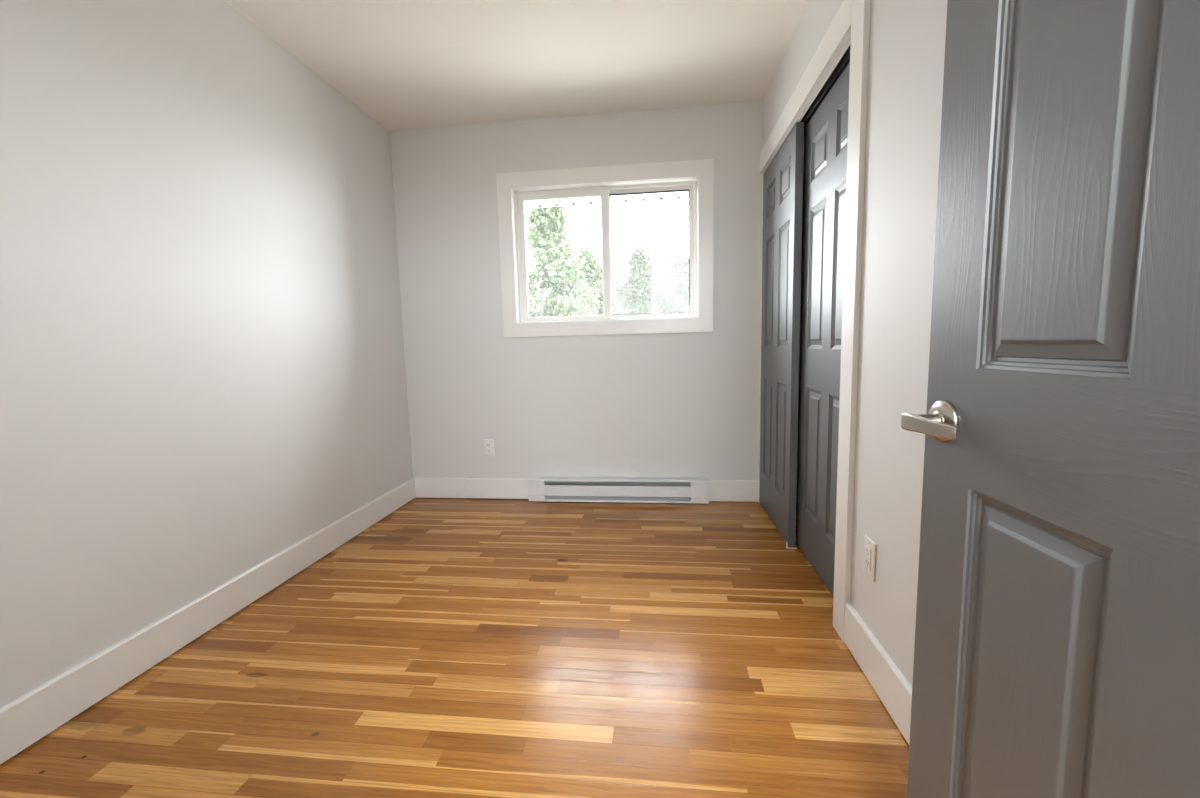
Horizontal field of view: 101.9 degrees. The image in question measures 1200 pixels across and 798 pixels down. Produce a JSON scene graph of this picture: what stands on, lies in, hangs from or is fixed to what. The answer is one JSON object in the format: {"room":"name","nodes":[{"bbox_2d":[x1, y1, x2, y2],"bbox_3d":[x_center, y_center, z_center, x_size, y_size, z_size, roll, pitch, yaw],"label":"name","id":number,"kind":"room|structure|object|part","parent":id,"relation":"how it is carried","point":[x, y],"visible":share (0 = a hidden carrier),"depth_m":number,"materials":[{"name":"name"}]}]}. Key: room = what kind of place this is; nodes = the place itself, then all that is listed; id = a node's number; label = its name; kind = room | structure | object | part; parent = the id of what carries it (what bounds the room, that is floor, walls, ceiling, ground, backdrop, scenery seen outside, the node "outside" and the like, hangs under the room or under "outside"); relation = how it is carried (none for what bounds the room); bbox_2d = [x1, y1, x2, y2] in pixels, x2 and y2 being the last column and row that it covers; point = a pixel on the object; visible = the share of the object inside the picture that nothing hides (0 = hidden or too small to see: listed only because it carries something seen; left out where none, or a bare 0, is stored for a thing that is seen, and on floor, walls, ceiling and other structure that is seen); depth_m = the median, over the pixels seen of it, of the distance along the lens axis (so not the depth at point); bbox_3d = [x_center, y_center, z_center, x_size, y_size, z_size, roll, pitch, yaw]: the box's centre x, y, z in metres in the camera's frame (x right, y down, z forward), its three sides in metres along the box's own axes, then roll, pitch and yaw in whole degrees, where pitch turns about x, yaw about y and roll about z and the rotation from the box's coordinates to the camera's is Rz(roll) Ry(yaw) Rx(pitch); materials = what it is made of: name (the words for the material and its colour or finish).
{"room":"empty bedroom","nodes":[
{"label":"empty bedroom","id":0,"kind":"room"},
{"bbox_2d":[0,0,412,707],"bbox_3d":[-1.567,-0.276,1.808,0.120,2.586,3.309,-1,7,7],"label":"wall","id":1,"kind":"structure","parent":0,"point":[203,368],"depth_m":1.72,"materials":[{"name":"paint"}]},
{"bbox_2d":[0,478,415,763],"bbox_3d":[-1.474,0.795,1.912,0.015,0.135,3.049,-1,7,7],"label":"baseboard","id":2,"kind":"structure","parent":1,"relation":"attached to","point":[32,716],"depth_m":1.66,"materials":[{"name":"paint"}]},
{"bbox_2d":[0,498,908,797],"bbox_3d":[-0.098,0.938,1.010,3.055,0.001,4.649,-1,7,7],"label":"floor","id":3,"kind":"structure","parent":0,"point":[448,647],"depth_m":1.52,"materials":[{"name":"brown wood"}]},
{"bbox_2d":[786,541,796,548],"bbox_3d":[0.958,0.731,2.436,0.050,0.034,0.016,-1,7,7],"label":"floor guide","id":4,"kind":"object","parent":3,"relation":"on","point":[787,547],"visible":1,"depth_m":2.43,"materials":[{"name":"plastic"}]},
{"bbox_2d":[224,0,806,130],"bbox_3d":[-0.134,-1.554,0.751,3.245,0.120,4.769,-1,7,7],"label":"ceiling","id":5,"kind":"structure","parent":0,"point":[406,64],"depth_m":2.34,"materials":[{"name":"paint"}]},
{"bbox_2d":[389,100,804,501],"bbox_3d":[0.227,-0.478,3.180,3.125,2.586,0.140,-1,7,7],"label":"wall","id":6,"kind":"structure","parent":0,"point":[653,405],"depth_m":3.16,"materials":[{"name":"paint"}]},
{"bbox_2d":[414,478,528,498],"bbox_3d":[-0.883,0.615,3.359,0.822,0.135,0.015,-1,7,7],"label":"baseboard","id":7,"kind":"structure","parent":6,"relation":"attached to","point":[424,487],"depth_m":3.35,"materials":[{"name":"paint"}]},
{"bbox_2d":[484,439,494,455],"bbox_3d":[-0.756,0.332,3.314,0.072,0.117,0.010,-1,7,7],"label":"wall outlet","id":8,"kind":"object","parent":6,"relation":"attached to","point":[488,443],"visible":1,"depth_m":3.31,"materials":[{"name":"plastic"}]},
{"bbox_2d":[496,159,713,337],"bbox_3d":[0.027,-0.925,3.071,1.350,1.031,0.018,-1,7,7],"label":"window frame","id":9,"kind":"structure","parent":6,"relation":"attached to","point":[703,169],"depth_m":3.05,"materials":[{"name":"paint"}]},
{"bbox_2d":[512,177,698,322],"bbox_3d":[0.036,-0.931,3.141,1.172,0.849,0.127,-1,7,7],"label":"window","id":10,"kind":"structure","parent":6,"relation":"in","point":[603,190],"depth_m":3.13,"materials":[{"name":"paint"}]},
{"bbox_3d":[-0.228,-0.925,3.181,0.596,0.819,0.028,-1,7,7],"label":"sash","id":11,"kind":"part","parent":10,"relation":"part of","materials":[{"name":"glass"}]},
{"bbox_3d":[0.318,-0.939,3.147,0.590,0.825,0.026,-1,7,7],"label":"sash","id":12,"kind":"part","parent":10,"relation":"part of","materials":[{"name":"glass"}]},
{"bbox_2d":[525,191,688,207],"bbox_3d":[0.190,-1.585,3.468,4.400,0.180,0.675,-1,7,7],"label":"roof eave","id":13,"kind":"object","parent":6,"relation":"attached to","point":[671,195],"visible":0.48,"depth_m":3.77},
{"bbox_2d":[528,477,708,503],"bbox_3d":[0.113,0.600,3.215,1.187,0.150,0.065,-1,7,7],"label":"baseboard heater","id":14,"kind":"object","parent":6,"relation":"attached to","point":[555,489],"visible":1,"depth_m":3.20,"materials":[{"name":"metal"}]},
{"bbox_3d":[0.108,0.604,3.191,0.956,0.070,0.012,-1,7,7],"label":"panel","id":15,"kind":"part","parent":14,"relation":"part of","materials":[{"name":"metal"}]},
{"bbox_2d":[709,480,758,501],"bbox_3d":[0.865,0.594,3.153,0.317,0.135,0.015,-1,7,7],"label":"baseboard","id":16,"kind":"structure","parent":6,"relation":"attached to","point":[719,490],"depth_m":3.15,"materials":[{"name":"paint"}]},
{"bbox_2d":[763,0,946,685],"bbox_3d":[0.874,-0.374,1.501,0.110,2.446,3.049,-1,7,7],"label":"wall","id":17,"kind":"structure","parent":0,"point":[907,38],"depth_m":1.33,"materials":[{"name":"paint"}]},
{"bbox_2d":[764,34,850,171],"bbox_3d":[0.938,-1.274,2.209,0.092,0.030,1.362,-1,7,7],"label":"door track","id":18,"kind":"object","parent":17,"relation":"attached to","point":[842,59],"visible":0.24,"depth_m":1.93,"materials":[{"name":"paint"}]},
{"bbox_2d":[759,122,803,545],"bbox_3d":[0.975,-0.302,2.659,0.039,2.012,0.690,-1,7,7],"label":"door","id":19,"kind":"structure","parent":18,"relation":"hanging from","point":[783,177],"depth_m":2.51,"materials":[{"name":"grey paint"}]},
{"bbox_2d":[797,62,849,596],"bbox_3d":[0.948,-0.223,1.997,0.039,2.006,0.706,-1,7,7],"label":"door","id":20,"kind":"structure","parent":18,"relation":"hanging from","point":[826,135],"depth_m":2.04,"materials":[{"name":"grey paint"}]},
{"bbox_3d":[0.948,-1.274,2.208,0.072,0.030,1.362,-1,7,7],"label":"rail","id":21,"kind":"part","parent":18,"relation":"part of","materials":[{"name":"black metal"}]},
{"bbox_2d":[758,0,870,641],"bbox_3d":[0.958,-0.314,2.282,0.128,2.146,1.497,-1,7,7],"label":"door frame","id":22,"kind":"structure","parent":17,"relation":"attached to","point":[853,16],"depth_m":1.61,"materials":[{"name":"paint"}]},
{"bbox_2d":[863,535,875,580],"bbox_3d":[0.823,0.485,1.487,0.008,0.117,0.072,-1,7,7],"label":"wall outlet","id":23,"kind":"object","parent":17,"relation":"attached to","point":[869,564],"visible":1,"depth_m":1.48,"materials":[{"name":"plastic"}]},
{"bbox_2d":[865,545,870,569],"bbox_3d":[0.820,0.485,1.487,0.003,0.067,0.034,-1,7,7],"label":"receptacle","id":24,"kind":"object","parent":23,"relation":"attached to","point":[867,547],"depth_m":1.49,"materials":[{"name":"plastic"}]},
{"bbox_2d":[844,603,911,743],"bbox_3d":[0.754,0.852,0.899,0.015,0.139,1.552,-1,7,7],"label":"baseboard","id":25,"kind":"structure","parent":17,"relation":"attached to","point":[892,688],"depth_m":1.40,"materials":[{"name":"paint"}]},
{"bbox_2d":[901,0,1199,797],"bbox_3d":[0.551,-0.042,0.435,0.157,2.020,0.782,-1,7,3],"label":"door","id":26,"kind":"structure","parent":17,"relation":"in","point":[1057,645],"depth_m":0.57,"materials":[{"name":"grey paint"}]},
{"bbox_3d":[0.497,0.042,0.737,0.013,0.027,0.119,-1,7,1],"label":"lever","id":27,"kind":"part","parent":26,"relation":"part of","materials":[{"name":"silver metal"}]},
{"label":"outside","id":28,"kind":"structure","parent":0,"visible":0},
{"bbox_3d":[0.045,1.782,0.203,60.000,0.300,120.000,-1,7,7],"label":"ground","id":29,"kind":"structure","parent":28,"visible":0},
{"bbox_2d":[525,206,602,316],"bbox_3d":[-1.125,-1.855,9.771,2.686,4.817,2.832,3,8,34],"label":"leafy tree","id":30,"kind":"object","parent":29,"relation":"on","point":[554,289],"visible":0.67,"depth_m":9.20,"materials":[{"name":"green plant"}]},
{"bbox_2d":[573,243,626,314],"bbox_3d":[-0.305,-2.085,13.415,3.185,4.406,3.200,-2,7,-7],"label":"leafy tree","id":31,"kind":"object","parent":29,"relation":"on","point":[592,269],"visible":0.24,"depth_m":13.09,"materials":[{"name":"green plant"}]},
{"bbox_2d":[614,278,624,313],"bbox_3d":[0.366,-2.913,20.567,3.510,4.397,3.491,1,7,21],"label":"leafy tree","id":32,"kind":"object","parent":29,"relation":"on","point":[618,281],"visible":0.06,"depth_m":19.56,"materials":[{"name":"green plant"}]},
{"bbox_2d":[619,244,659,313],"bbox_3d":[1.197,-2.603,15.845,1.606,4.811,2.802,-3,7,-10],"label":"leafy tree","id":33,"kind":"object","parent":29,"relation":"on","point":[639,284],"visible":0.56,"depth_m":15.54,"materials":[{"name":"green plant"}]},
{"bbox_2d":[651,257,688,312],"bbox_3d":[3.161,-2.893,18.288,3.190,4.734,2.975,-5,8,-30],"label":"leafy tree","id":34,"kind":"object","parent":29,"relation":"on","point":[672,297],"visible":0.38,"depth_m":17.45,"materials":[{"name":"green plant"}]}
]}

